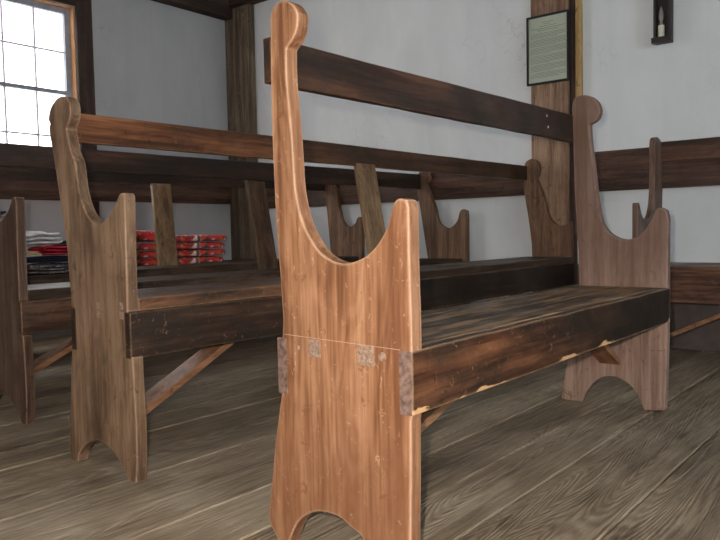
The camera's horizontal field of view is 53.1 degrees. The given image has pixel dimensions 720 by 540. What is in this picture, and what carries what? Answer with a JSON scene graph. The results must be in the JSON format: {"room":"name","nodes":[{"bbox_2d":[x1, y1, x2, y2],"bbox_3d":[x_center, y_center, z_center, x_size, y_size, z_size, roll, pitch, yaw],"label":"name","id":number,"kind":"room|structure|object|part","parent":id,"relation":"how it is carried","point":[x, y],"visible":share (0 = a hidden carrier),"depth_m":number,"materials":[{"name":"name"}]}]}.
{"room":"house of worship","nodes":[
{"label":"house of worship","id":0,"kind":"room"},
{"bbox_2d":[0,0,231,338],"bbox_3d":[-2.976,-0.849,3.548,0.120,2.780,6.250,1,4,39],"label":"wall","id":1,"kind":"structure","parent":0,"point":[154,61],"depth_m":5.28,"materials":[{"name":"grey paint"}]},
{"bbox_2d":[0,0,77,145],"bbox_3d":[-2.217,-1.115,4.469,0.132,1.205,0.940,1,4,39],"label":"window","id":2,"kind":"structure","parent":1,"relation":"in","point":[67,12],"depth_m":4.68,"materials":[{"name":"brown wood"}]},
{"bbox_3d":[-2.212,-0.852,4.508,0.030,0.634,0.888,1,4,39],"label":"sash","id":3,"kind":"part","parent":2,"relation":"part of","materials":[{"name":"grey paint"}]},
{"bbox_3d":[-2.223,-1.439,4.477,0.030,0.543,0.888,1,4,39],"label":"sash","id":4,"kind":"part","parent":2,"relation":"part of","materials":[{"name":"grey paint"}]},
{"bbox_2d":[51,0,74,5],"bbox_3d":[-3.396,-1.705,2.897,0.015,0.177,4.802,1,4,39],"label":"trim","id":5,"kind":"structure","parent":1,"relation":"attached to","point":[68,2],"depth_m":4.72,"materials":[{"name":"brown wood"}]},
{"bbox_2d":[75,0,99,217],"bbox_3d":[-1.826,-0.753,4.860,0.020,2.345,0.116,1,4,39],"label":"trim","id":6,"kind":"structure","parent":1,"relation":"attached to","point":[83,8],"depth_m":4.82,"materials":[{"name":"brown wood"}]},
{"bbox_2d":[0,178,230,203],"bbox_3d":[-2.962,-0.457,3.461,0.024,0.175,6.090,1,4,39],"label":"trim","id":7,"kind":"structure","parent":1,"relation":"attached to","point":[9,188],"depth_m":4.99,"materials":[{"name":"brown wood"}]},
{"bbox_2d":[152,0,232,20],"bbox_3d":[-2.943,-1.956,3.382,0.100,0.255,6.150,1,4,39],"label":"trim","id":8,"kind":"structure","parent":1,"relation":"attached to","point":[218,9],"depth_m":5.51,"materials":[{"name":"brown wood"}]},
{"bbox_2d":[0,334,719,539],"bbox_3d":[-0.035,0.590,1.261,7.620,0.030,6.250,1,4,39],"label":"floor","id":9,"kind":"structure","parent":0,"point":[515,459],"depth_m":1.98,"materials":[{"name":"brown wood"}]},
{"bbox_2d":[0,166,364,284],"bbox_3d":[-0.973,-0.098,4.111,0.381,1.086,2.675,1,4,41],"label":"bench","id":10,"kind":"object","parent":9,"relation":"on","point":[347,243],"visible":0.35,"depth_m":4.10,"materials":[{"name":"brown wood"}]},
{"bbox_2d":[27,262,68,273],"bbox_3d":[-1.473,-0.012,3.490,0.231,0.050,0.325,1,4,33],"label":"folded cloth","id":11,"kind":"object","parent":10,"relation":"on","point":[47,267],"visible":0.57,"depth_m":3.37,"materials":[{"name":"fabric"}]},
{"bbox_2d":[27,256,67,262],"bbox_3d":[-1.505,-0.052,3.449,0.220,0.029,0.325,2,4,42],"label":"folded cloth","id":12,"kind":"object","parent":11,"relation":"on","point":[39,259],"visible":0.63,"depth_m":3.37,"materials":[{"name":"fabric"}]},
{"bbox_2d":[26,251,41,255],"bbox_3d":[-1.583,-0.075,3.336,0.210,0.024,0.130,1,4,36],"label":"folded cloth","id":13,"kind":"object","parent":12,"relation":"on","point":[29,253],"visible":0.23,"depth_m":3.31,"materials":[{"name":"beige fabric"}]},
{"bbox_2d":[28,245,67,254],"bbox_3d":[-1.443,-0.100,3.524,0.220,0.049,0.293,2,4,42],"label":"folded cloth","id":14,"kind":"object","parent":12,"relation":"on","point":[48,249],"visible":0.58,"depth_m":3.42,"materials":[{"name":"red fabric"}]},
{"bbox_2d":[26,231,62,244],"bbox_3d":[-1.546,-0.149,3.379,0.210,0.065,0.206,1,4,32],"label":"folded cloth","id":15,"kind":"object","parent":14,"relation":"on","point":[32,237],"visible":0.58,"depth_m":3.34,"materials":[{"name":"white fabric"}]},
{"bbox_3d":[-1.094,-0.532,4.179,0.024,0.090,2.600,1,4,40],"label":"rail","id":16,"kind":"part","parent":10,"relation":"part of","materials":[{"name":"brown wood"}]},
{"bbox_3d":[-0.974,-0.008,4.118,0.325,0.044,2.607,1,4,40],"label":"seat","id":17,"kind":"part","parent":10,"relation":"part of","materials":[{"name":"brown wood"}]},
{"bbox_3d":[-0.114,-0.168,5.105,0.370,1.084,0.033,1,4,39],"label":"panel","id":18,"kind":"part","parent":10,"relation":"part of","materials":[{"name":"brown wood"}]},
{"bbox_2d":[154,259,253,265],"bbox_3d":[-1.514,0.214,4.350,0.380,0.455,2.420,1,4,39],"label":"bench","id":19,"kind":"object","parent":9,"relation":"on","point":[236,259],"visible":0.04,"depth_m":5.17,"materials":[{"name":"brown wood"}]},
{"bbox_2d":[137,259,156,265],"bbox_3d":[-1.474,-0.040,4.378,0.329,0.045,0.452,1,4,38],"label":"seat cushion","id":20,"kind":"object","parent":19,"relation":"on","point":[140,262],"visible":0.18,"depth_m":4.37,"materials":[{"name":"fabric"}]},
{"bbox_2d":[136,251,156,258],"bbox_3d":[-1.475,-0.088,4.375,0.329,0.045,0.452,1,4,40],"label":"seat cushion","id":21,"kind":"object","parent":20,"relation":"on","point":[140,254],"visible":0.26,"depth_m":4.36,"materials":[{"name":"fabric"}]},
{"bbox_2d":[136,243,155,250],"bbox_3d":[-1.476,-0.136,4.372,0.329,0.044,0.452,1,4,38],"label":"seat cushion","id":22,"kind":"object","parent":21,"relation":"on","point":[139,246],"visible":0.24,"depth_m":4.36,"materials":[{"name":"fabric"}]},
{"bbox_2d":[136,230,154,241],"bbox_3d":[-1.476,-0.209,4.370,0.330,0.086,0.452,2,4,42],"label":"seat cushion","id":23,"kind":"object","parent":22,"relation":"on","point":[141,236],"visible":0.25,"depth_m":4.34,"materials":[{"name":"fabric"}]},
{"bbox_2d":[144,256,222,263],"bbox_3d":[-1.166,-0.066,4.758,0.329,0.045,0.473,1,4,37],"label":"seat cushion","id":24,"kind":"object","parent":19,"relation":"on","point":[189,259],"visible":0.56,"depth_m":4.66,"materials":[{"name":"fabric"}]},
{"bbox_2d":[177,249,224,256],"bbox_3d":[-1.153,-0.114,4.759,0.329,0.045,0.473,1,4,41],"label":"seat cushion","id":25,"kind":"object","parent":24,"relation":"on","point":[180,252],"visible":0.52,"depth_m":4.67,"materials":[{"name":"fabric"}]},
{"bbox_2d":[152,242,223,248],"bbox_3d":[-1.155,-0.161,4.742,0.329,0.044,0.473,1,4,37],"label":"seat cushion","id":26,"kind":"object","parent":25,"relation":"on","point":[179,245],"visible":0.61,"depth_m":4.65,"materials":[{"name":"fabric"}]},
{"bbox_2d":[175,235,226,241],"bbox_3d":[-1.142,-0.208,4.744,0.329,0.044,0.473,1,4,41],"label":"seat cushion","id":27,"kind":"object","parent":26,"relation":"on","point":[179,238],"visible":0.62,"depth_m":4.63,"materials":[{"name":"fabric"}]},
{"bbox_2d":[0,143,470,424],"bbox_3d":[-0.378,-0.071,3.581,0.381,1.064,2.765,2,4,42],"label":"bench","id":28,"kind":"object","parent":9,"relation":"on","point":[25,309],"visible":0.44,"depth_m":2.97,"materials":[{"name":"brown wood"}]},
{"bbox_3d":[-1.288,-0.001,2.579,0.380,1.064,0.033,1,4,39],"label":"panel","id":29,"kind":"part","parent":28,"relation":"part of","materials":[{"name":"brown wood"}]},
{"bbox_3d":[-0.499,-0.499,3.649,0.024,0.095,2.679,2,4,41],"label":"rail","id":30,"kind":"part","parent":28,"relation":"part of","materials":[{"name":"brown wood"}]},
{"bbox_3d":[-0.362,0.015,3.574,0.307,0.040,2.689,2,4,41],"label":"seat","id":31,"kind":"part","parent":28,"relation":"part of","materials":[{"name":"brown wood"}]},
{"bbox_3d":[0.532,-0.125,4.584,0.379,1.028,0.033,1,4,39],"label":"panel","id":32,"kind":"part","parent":28,"relation":"part of","materials":[{"name":"brown wood"}]},
{"bbox_2d":[49,96,573,482],"bbox_3d":[0.168,-0.045,3.063,0.380,1.046,2.860,1,4,39],"label":"bench","id":33,"kind":"object","parent":9,"relation":"on","point":[115,324],"visible":0.88,"depth_m":2.05,"materials":[{"name":"brown wood"}]},
{"bbox_3d":[-0.720,0.035,1.968,0.380,1.034,0.033,1,4,39],"label":"panel","id":34,"kind":"part","parent":33,"relation":"part of","materials":[{"name":"brown wood"}]},
{"bbox_3d":[0.080,-0.480,3.105,0.024,0.098,2.794,1,4,39],"label":"rail","id":35,"kind":"part","parent":33,"relation":"part of","materials":[{"name":"brown wood"}]},
{"bbox_3d":[0.200,0.014,3.042,0.284,0.037,2.794,1,4,39],"label":"seat","id":36,"kind":"part","parent":33,"relation":"part of","materials":[{"name":"brown wood"}]},
{"bbox_3d":[1.085,-0.120,4.136,0.304,1.044,0.033,1,4,39],"label":"panel","id":37,"kind":"part","parent":33,"relation":"part of","materials":[{"name":"brown wood"}]},
{"bbox_2d":[263,1,670,539],"bbox_3d":[0.426,-0.030,1.975,0.389,1.117,1.559,1,4,39],"label":"bench","id":38,"kind":"object","parent":9,"relation":"on","point":[363,372],"visible":1,"depth_m":1.44,"materials":[{"name":"brown wood"}]},
{"bbox_3d":[-0.046,0.021,1.382,0.372,1.096,0.033,1,4,39],"label":"panel","id":39,"kind":"part","parent":38,"relation":"part of","materials":[{"name":"brown wood"}]},
{"bbox_3d":[0.299,-0.471,2.049,0.024,0.109,1.556,1,4,39],"label":"rail","id":40,"kind":"part","parent":38,"relation":"part of","materials":[{"name":"brown wood"}]},
{"bbox_3d":[0.446,0.109,1.970,0.294,0.025,1.491,1,4,39],"label":"seat","id":41,"kind":"part","parent":38,"relation":"part of","materials":[{"name":"brown wood"}]},
{"bbox_3d":[0.902,-0.071,2.568,0.382,1.117,0.033,1,4,39],"label":"panel","id":42,"kind":"part","parent":38,"relation":"part of","materials":[{"name":"brown wood"}]},
{"bbox_2d":[632,137,719,337],"bbox_3d":[2.017,-0.087,2.914,1.690,1.070,0.377,1,4,39],"label":"bench","id":43,"kind":"object","parent":9,"relation":"on","point":[699,283],"visible":0.59,"depth_m":3.32,"materials":[{"name":"brown wood"}]},
{"bbox_3d":[1.372,-0.102,3.436,0.027,1.070,0.377,1,4,39],"label":"panel","id":44,"kind":"part","parent":43,"relation":"part of","materials":[{"name":"brown wood"}]},
{"bbox_3d":[2.114,-0.562,3.019,1.636,0.102,0.022,1,4,39],"label":"rail","id":45,"kind":"part","parent":43,"relation":"part of","materials":[{"name":"brown wood"}]},
{"bbox_3d":[2.014,-0.003,2.912,1.636,0.024,0.345,1,4,39],"label":"seat","id":46,"kind":"part","parent":43,"relation":"part of","materials":[{"name":"brown wood"}]},
{"bbox_2d":[254,0,719,311],"bbox_3d":[1.919,-0.944,3.536,7.500,2.780,0.100,1,4,39],"label":"wall","id":47,"kind":"structure","parent":0,"point":[644,90],"depth_m":4.34,"materials":[{"name":"white paint"}]},
{"bbox_2d":[225,4,257,259],"bbox_3d":[-0.931,-0.857,5.751,0.286,2.425,0.060,1,4,39],"label":"wooden post","id":48,"kind":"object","parent":47,"relation":"attached to","point":[239,30],"depth_m":5.70,"materials":[{"name":"brown wood"}]},
{"bbox_2d":[229,0,266,7],"bbox_3d":[1.872,-2.129,3.365,7.400,0.255,0.100,1,4,39],"label":"trim","id":49,"kind":"structure","parent":47,"relation":"attached to","point":[232,3],"depth_m":5.59,"materials":[{"name":"brown wood"}]},
{"bbox_2d":[266,173,524,208],"bbox_3d":[0.104,-0.547,4.955,2.336,0.174,0.024,1,4,39],"label":"trim","id":50,"kind":"structure","parent":47,"relation":"attached to","point":[442,186],"depth_m":4.59,"materials":[{"name":"brown wood"}]},
{"bbox_2d":[526,9,569,86],"bbox_3d":[1.065,-1.256,4.092,0.254,0.388,0.018,1,4,39],"label":"framed notice","id":51,"kind":"object","parent":47,"relation":"attached to","point":[547,35],"visible":1,"depth_m":4.09,"materials":[{"name":"paper"}]},
{"bbox_2d":[531,20,565,78],"bbox_3d":[1.067,-1.256,4.091,0.210,0.309,0.001,1,4,39],"label":"print","id":52,"kind":"object","parent":51,"relation":"attached to","point":[548,37],"depth_m":4.09},
{"bbox_2d":[531,0,569,224],"bbox_3d":[1.093,-0.812,4.132,0.226,2.425,0.030,1,4,39],"label":"trim","id":53,"kind":"structure","parent":47,"relation":"attached to","point":[553,156],"depth_m":4.11,"materials":[{"name":"brown wood"}]},
{"bbox_2d":[569,0,577,284],"bbox_3d":[1.200,-0.810,4.055,0.039,2.425,0.014,1,4,39],"label":"trim","id":54,"kind":"structure","parent":47,"relation":"attached to","point":[571,2],"depth_m":4.06,"materials":[{"name":"brown wood"}]},
{"bbox_2d":[575,0,582,96],"bbox_3d":[1.217,-1.208,4.004,0.033,1.625,0.030,1,4,39],"label":"trim","id":55,"kind":"structure","parent":47,"relation":"attached to","point":[578,3],"depth_m":3.99,"materials":[{"name":"brown wood"}]},
{"bbox_2d":[577,264,719,351],"bbox_3d":[3.028,0.225,2.645,4.613,0.435,0.012,1,4,39],"label":"baseboard","id":56,"kind":"structure","parent":47,"relation":"attached to","point":[706,337],"depth_m":3.70,"materials":[{"name":"brown wood"}]},
{"bbox_2d":[595,147,719,191],"bbox_3d":[3.023,-0.503,2.590,4.577,0.218,0.024,1,4,39],"label":"trim","id":57,"kind":"structure","parent":47,"relation":"attached to","point":[625,169],"depth_m":3.81,"materials":[{"name":"brown wood"}]},
{"bbox_2d":[651,0,673,44],"bbox_3d":[1.553,-1.404,3.699,0.098,0.471,0.061,1,4,39],"label":"candle sconce","id":58,"kind":"object","parent":47,"relation":"attached to","point":[662,9],"visible":1,"depth_m":3.70,"materials":[{"name":"brown wood"}]},
{"bbox_3d":[1.548,-1.306,3.707,0.029,0.095,0.029,1,4,39],"label":"flame bulb","id":59,"kind":"part","parent":58,"relation":"part of","materials":[{"name":"glass"}]},
{"bbox_2d":[658,25,664,36],"bbox_3d":[1.551,-1.228,3.712,0.034,0.062,0.034,1,4,39],"label":"candle","id":60,"kind":"object","parent":58,"relation":"on","point":[661,28],"depth_m":3.70,"materials":[{"name":"white wax"}]},
{"bbox_2d":[651,35,672,44],"bbox_3d":[1.552,-1.183,3.706,0.096,0.028,0.049,1,4,39],"label":"tray","id":61,"kind":"object","parent":58,"relation":"on","point":[657,39],"depth_m":3.70,"materials":[{"name":"brown wood"}]}
]}

